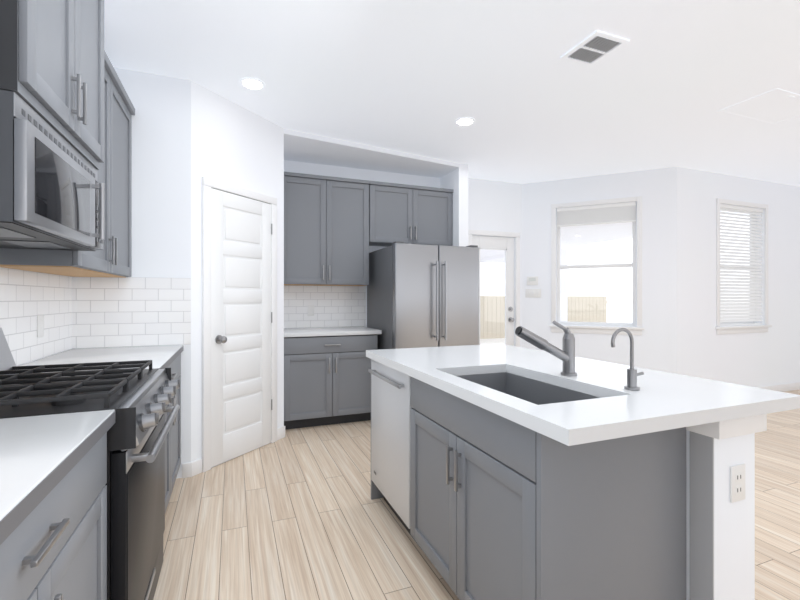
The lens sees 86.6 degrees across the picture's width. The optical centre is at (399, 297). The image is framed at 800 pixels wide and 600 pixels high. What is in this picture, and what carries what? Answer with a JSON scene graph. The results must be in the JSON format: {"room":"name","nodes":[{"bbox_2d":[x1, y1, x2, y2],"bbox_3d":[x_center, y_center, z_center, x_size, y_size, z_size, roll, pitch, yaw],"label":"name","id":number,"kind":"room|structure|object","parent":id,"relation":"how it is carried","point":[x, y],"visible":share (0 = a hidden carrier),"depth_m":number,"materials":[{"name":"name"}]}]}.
{"room":"kitchen","nodes":[
{"label":"kitchen","id":0,"kind":"room"},
{"bbox_2d":[18,67,283,478],"bbox_3d":[-0.403,-0.135,0.137,1.491,2.740,8.950,0,0,-21],"label":"wall","id":1,"kind":"structure","parent":0,"point":[187,135],"depth_m":2.93,"materials":[{"name":"paint"}]},
{"bbox_2d":[0,267,75,365],"bbox_3d":[-1.294,0.043,0.705,0.002,0.553,4.260,0,0,-21],"label":"wall tile","id":2,"kind":"structure","parent":1,"relation":"attached to","point":[24,295],"depth_m":2.19,"materials":[{"name":"white tile"}]},
{"bbox_2d":[37,315,43,336],"bbox_3d":[-1.893,0.147,2.237,0.007,0.115,0.070,0,0,-21],"label":"outlet","id":3,"kind":"object","parent":2,"relation":"attached to","point":[40,325],"depth_m":2.23,"materials":[{"name":"white plastic"}]},
{"bbox_2d":[0,0,103,169],"bbox_3d":[-1.334,-0.977,1.430,0.454,0.837,0.756,0,0,-21],"label":"upper cabinet","id":4,"kind":"object","parent":1,"relation":"attached to","point":[52,63],"visible":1,"depth_m":1.41,"materials":[{"name":"grey wood"}]},
{"bbox_2d":[0,90,104,250],"bbox_3d":[-1.328,-0.377,1.433,0.464,0.356,0.754,0,0,-21],"label":"microwave","id":5,"kind":"object","parent":4,"relation":"attached to","point":[52,193],"visible":1,"depth_m":1.30,"materials":[{"name":"silver metal"}]},
{"bbox_2d":[0,50,134,277],"bbox_3d":[-1.715,-0.692,2.255,0.350,1.117,1.050,0,0,-21],"label":"upper cabinet","id":6,"kind":"object","parent":1,"relation":"attached to","point":[113,258],"visible":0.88,"depth_m":2.33,"materials":[{"name":"grey wood"}]},
{"bbox_2d":[76,277,190,347],"bbox_3d":[-1.747,0.091,2.811,0.650,0.457,0.002,0,0,-21],"label":"wall tile","id":7,"kind":"structure","parent":1,"relation":"attached to","point":[89,312],"depth_m":2.80,"materials":[{"name":"white tile"}]},
{"bbox_2d":[202,177,276,471],"bbox_3d":[-1.233,0.188,3.337,0.022,2.095,0.740,0,0,26],"label":"trim","id":8,"kind":"structure","parent":1,"relation":"attached to","point":[208,184],"depth_m":3.04,"materials":[{"name":"white wood"}]},
{"bbox_2d":[211,188,271,466],"bbox_3d":[-1.228,0.212,3.332,0.470,2.022,0.431,0,0,-21],"label":"pantry door","id":9,"kind":"structure","parent":1,"relation":"in","point":[241,322],"depth_m":3.30,"materials":[{"name":"white wood"}]},
{"bbox_2d":[284,129,458,177],"bbox_3d":[-0.271,-1.482,4.469,1.929,0.045,0.745,0,0,-21],"label":"ceiling","id":10,"kind":"structure","parent":0,"point":[307,147],"depth_m":4.41,"materials":[{"name":"paint"}]},
{"bbox_2d":[284,160,521,346],"bbox_3d":[0.129,-0.135,5.091,3.329,2.740,0.120,0,0,-21],"label":"wall","id":11,"kind":"structure","parent":0,"point":[494,205],"depth_m":5.38,"materials":[{"name":"paint"}]},
{"bbox_2d":[284,285,365,327],"bbox_3d":[-0.844,0.091,4.639,0.989,0.457,0.002,0,0,-21],"label":"wall tile","id":12,"kind":"structure","parent":11,"relation":"attached to","point":[334,306],"depth_m":4.65,"materials":[{"name":"white tile"}]},
{"bbox_2d":[308,305,313,315],"bbox_3d":[-0.963,0.137,4.588,0.070,0.115,0.007,0,0,-21],"label":"outlet","id":13,"kind":"object","parent":12,"relation":"attached to","point":[310,307],"depth_m":4.59,"materials":[{"name":"white plastic"}]},
{"bbox_2d":[284,172,369,285],"bbox_3d":[-0.806,-0.686,4.464,0.917,1.107,0.350,0,0,-21],"label":"upper cabinet","id":14,"kind":"object","parent":11,"relation":"attached to","point":[326,230],"visible":0.94,"depth_m":4.32,"materials":[{"name":"grey wood"}]},
{"bbox_2d":[369,181,452,246],"bbox_3d":[0.087,-0.917,4.816,0.997,0.645,0.350,0,0,-21],"label":"upper cabinet","id":15,"kind":"object","parent":11,"relation":"attached to","point":[409,214],"visible":0.92,"depth_m":4.66,"materials":[{"name":"grey wood"}]},
{"bbox_2d":[472,235,513,345],"bbox_3d":[1.204,0.215,5.458,0.654,2.015,0.110,0,0,-21],"label":"exterior door","id":16,"kind":"structure","parent":11,"relation":"in","point":[506,244],"depth_m":5.54,"materials":[{"name":"white"}]},
{"bbox_2d":[468,229,519,346],"bbox_3d":[1.210,0.189,5.442,0.784,2.092,0.020,0,0,-21],"label":"trim","id":17,"kind":"structure","parent":11,"relation":"attached to","point":[517,267],"depth_m":5.56,"materials":[{"name":"white"}]},
{"bbox_2d":[104,0,799,214],"bbox_3d":[3.361,-1.535,1.700,10.000,0.060,9.100,0,0,-21],"label":"ceiling","id":18,"kind":"structure","parent":0,"point":[666,83],"depth_m":2.83,"materials":[{"name":"paint"}]},
{"bbox_2d":[240,77,264,89],"bbox_3d":[-1.034,-1.500,2.978,0.170,0.008,0.170,0,0,-21],"label":"recessed light","id":19,"kind":"object","parent":18,"relation":"in","point":[250,83],"visible":1,"depth_m":2.97,"materials":[{"name":"white plastic"}]},
{"bbox_2d":[455,117,474,125],"bbox_3d":[0.554,-1.500,3.615,0.170,0.008,0.170,0,0,-21],"label":"recessed light","id":20,"kind":"object","parent":18,"relation":"in","point":[464,121],"visible":1,"depth_m":3.60,"materials":[{"name":"white plastic"}]},
{"bbox_2d":[560,30,629,66],"bbox_3d":[1.168,-1.499,2.561,0.250,0.012,0.290,0,0,-21],"label":"ceiling vent","id":21,"kind":"object","parent":18,"relation":"in","point":[593,48],"visible":1,"depth_m":2.54,"materials":[{"name":"white metal"}]},
{"bbox_2d":[718,88,799,124],"bbox_3d":[2.965,-1.501,3.360,0.720,0.008,0.400,0,0,-21],"label":"ceiling panel","id":22,"kind":"object","parent":18,"relation":"attached to","point":[774,106],"visible":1,"depth_m":3.36,"materials":[{"name":"white"}]},
{"bbox_2d":[440,163,467,246],"bbox_3d":[0.630,-0.135,4.977,0.120,2.740,0.460,0,0,-21],"label":"wall","id":23,"kind":"structure","parent":0,"point":[456,180],"depth_m":4.77,"materials":[{"name":"paint"}]},
{"bbox_2d":[153,390,799,599],"bbox_3d":[3.361,1.265,1.700,10.000,0.060,9.100,0,0,-21],"label":"floor","id":24,"kind":"structure","parent":0,"point":[296,514],"depth_m":2.27,"materials":[{"name":"brown wood"}]},
{"bbox_2d":[0,425,112,599],"bbox_3d":[-0.936,0.797,0.639,0.614,0.876,1.000,0,0,-21],"label":"base cabinet","id":25,"kind":"object","parent":24,"relation":"on","point":[53,507],"depth_m":0.91,"materials":[{"name":"grey wood"}]},
{"bbox_2d":[0,409,114,548],"bbox_3d":[-0.666,0.339,-0.027,0.629,0.040,2.438,0,0,-21],"label":"countertop","id":26,"kind":"structure","parent":25,"relation":"on","point":[37,453],"depth_m":0.88,"materials":[{"name":"white stone"}]},
{"bbox_2d":[0,328,179,599],"bbox_3d":[-1.207,0.667,1.481,0.724,1.095,0.761,0,0,-21],"label":"range","id":27,"kind":"object","parent":24,"relation":"on","point":[134,397],"visible":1,"depth_m":1.37,"materials":[{"name":"black metal"}]},
{"bbox_2d":[19,345,183,511],"bbox_3d":[-1.580,0.777,2.309,0.640,0.915,1.050,0,0,-21],"label":"base cabinet","id":28,"kind":"object","parent":24,"relation":"on","point":[165,356],"visible":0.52,"depth_m":2.42,"materials":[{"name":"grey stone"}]},
{"bbox_2d":[284,326,381,429],"bbox_3d":[-0.739,0.777,4.335,0.953,0.915,0.640,0,0,-21],"label":"base cabinet","id":29,"kind":"object","parent":24,"relation":"on","point":[327,377],"visible":0.83,"depth_m":4.05,"materials":[{"name":"grey wood"}]},
{"bbox_2d":[367,241,478,349],"bbox_3d":[0.227,0.351,4.514,0.910,1.768,0.967,0,0,-21],"label":"fridge","id":30,"kind":"object","parent":24,"relation":"on","point":[420,295],"visible":0.52,"depth_m":4.13,"materials":[{"name":"grey metal"}]},
{"bbox_2d":[366,356,766,599],"bbox_3d":[0.490,0.797,1.998,0.848,0.876,1.638,0,0,-21],"label":"kitchen island","id":31,"kind":"object","parent":24,"relation":"on","point":[616,490],"depth_m":1.34,"materials":[{"name":"grey"}]},
{"bbox_2d":[368,359,421,549],"bbox_3d":[0.184,0.801,2.413,0.608,0.864,0.597,0,0,-21],"label":"dishwasher","id":32,"kind":"object","parent":31,"relation":"in","point":[390,432],"visible":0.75,"depth_m":2.26,"materials":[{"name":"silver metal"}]},
{"bbox_2d":[366,344,799,447],"bbox_3d":[0.556,0.377,1.998,0.980,0.116,1.690,0,0,-21],"label":"island countertop","id":33,"kind":"structure","parent":31,"relation":"on","point":[664,401],"depth_m":1.42,"materials":[{"name":"white stone"}]},
{"bbox_2d":[457,372,599,404],"bbox_3d":[0.464,0.467,1.666,0.421,0.212,0.736,0,0,-21],"label":"sink","id":34,"kind":"object","parent":33,"relation":"in","point":[531,390],"visible":0.12,"depth_m":1.91,"materials":[{"name":"silver metal"}]},
{"bbox_2d":[515,321,576,375],"bbox_3d":[0.595,0.206,1.723,0.294,0.227,0.064,0,0,-21],"label":"faucet","id":35,"kind":"object","parent":33,"relation":"on","point":[566,354],"visible":1,"depth_m":1.74,"materials":[{"name":"silver metal"}]},
{"bbox_2d":[611,328,643,390],"bbox_3d":[0.792,0.211,1.478,0.149,0.216,0.048,0,0,-21],"label":"filter faucet","id":36,"kind":"object","parent":33,"relation":"on","point":[632,374],"visible":1,"depth_m":1.48,"materials":[{"name":"silver metal"}]},
{"bbox_2d":[730,464,744,502],"bbox_3d":[1.082,0.593,1.359,0.070,0.115,0.007,0,0,-21],"label":"outlet","id":37,"kind":"object","parent":31,"relation":"attached to","point":[737,482],"visible":1,"depth_m":1.35,"materials":[{"name":"white plastic"}]},
{"bbox_2d":[522,167,676,373],"bbox_3d":[2.423,-0.135,5.310,1.731,2.740,0.170,0,0,26],"label":"wall","id":38,"kind":"structure","parent":0,"point":[655,345],"depth_m":5.08,"materials":[{"name":"paint"}]},
{"bbox_2d":[527,276,537,284],"bbox_3d":[1.727,-0.224,5.537,0.140,0.110,0.025,0,0,27],"label":"switch","id":39,"kind":"object","parent":38,"relation":"attached to","point":[533,280],"depth_m":5.53,"materials":[{"name":"white plastic"}]},
{"bbox_2d":[525,289,540,297],"bbox_3d":[1.738,-0.062,5.538,0.200,0.115,0.013,0,0,27],"label":"switch","id":40,"kind":"object","parent":38,"relation":"attached to","point":[533,293],"depth_m":5.54,"materials":[{"name":"white plastic"}]},
{"bbox_2d":[549,196,643,334],"bbox_3d":[2.422,-0.380,5.275,1.055,1.640,0.195,0,0,26],"label":"window","id":41,"kind":"structure","parent":38,"relation":"in","point":[607,212],"depth_m":5.25,"materials":[{"name":"white plastic"}]},
{"bbox_2d":[677,167,799,386],"bbox_3d":[4.946,-0.135,5.651,3.893,2.740,0.170,0,0,-21],"label":"wall","id":42,"kind":"structure","parent":0,"point":[771,356],"depth_m":5.24,"materials":[{"name":"paint"}]},
{"bbox_2d":[715,198,771,334],"bbox_3d":[4.253,-0.380,5.343,1.040,1.640,0.195,0,0,-21],"label":"window","id":43,"kind":"structure","parent":42,"relation":"in","point":[750,309],"depth_m":5.32,"materials":[{"name":"white plastic"}]},
{"bbox_2d":[756,382,799,391],"bbox_3d":[4.979,1.185,5.567,3.914,0.100,0.014,0,0,-21],"label":"baseboard","id":44,"kind":"structure","parent":42,"relation":"attached to","point":[790,386],"depth_m":5.59,"materials":[{"name":"white wood"}]},
{"label":"outside","id":45,"kind":"structure","parent":0,"visible":0},
{"bbox_2d":[480,215,631,344],"bbox_3d":[0.869,-0.015,11.574,16.000,2.700,11.100,0,0,-21],"label":"patio","id":46,"kind":"structure","parent":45,"point":[501,253],"depth_m":9.20,"materials":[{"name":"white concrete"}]},
{"bbox_2d":[480,296,606,338],"bbox_3d":[0.654,0.585,12.118,14.000,1.300,0.070,0,0,-21],"label":"fence","id":47,"kind":"object","parent":46,"relation":"on","point":[574,300],"depth_m":13.09,"materials":[{"name":"beige wood"}]}
]}

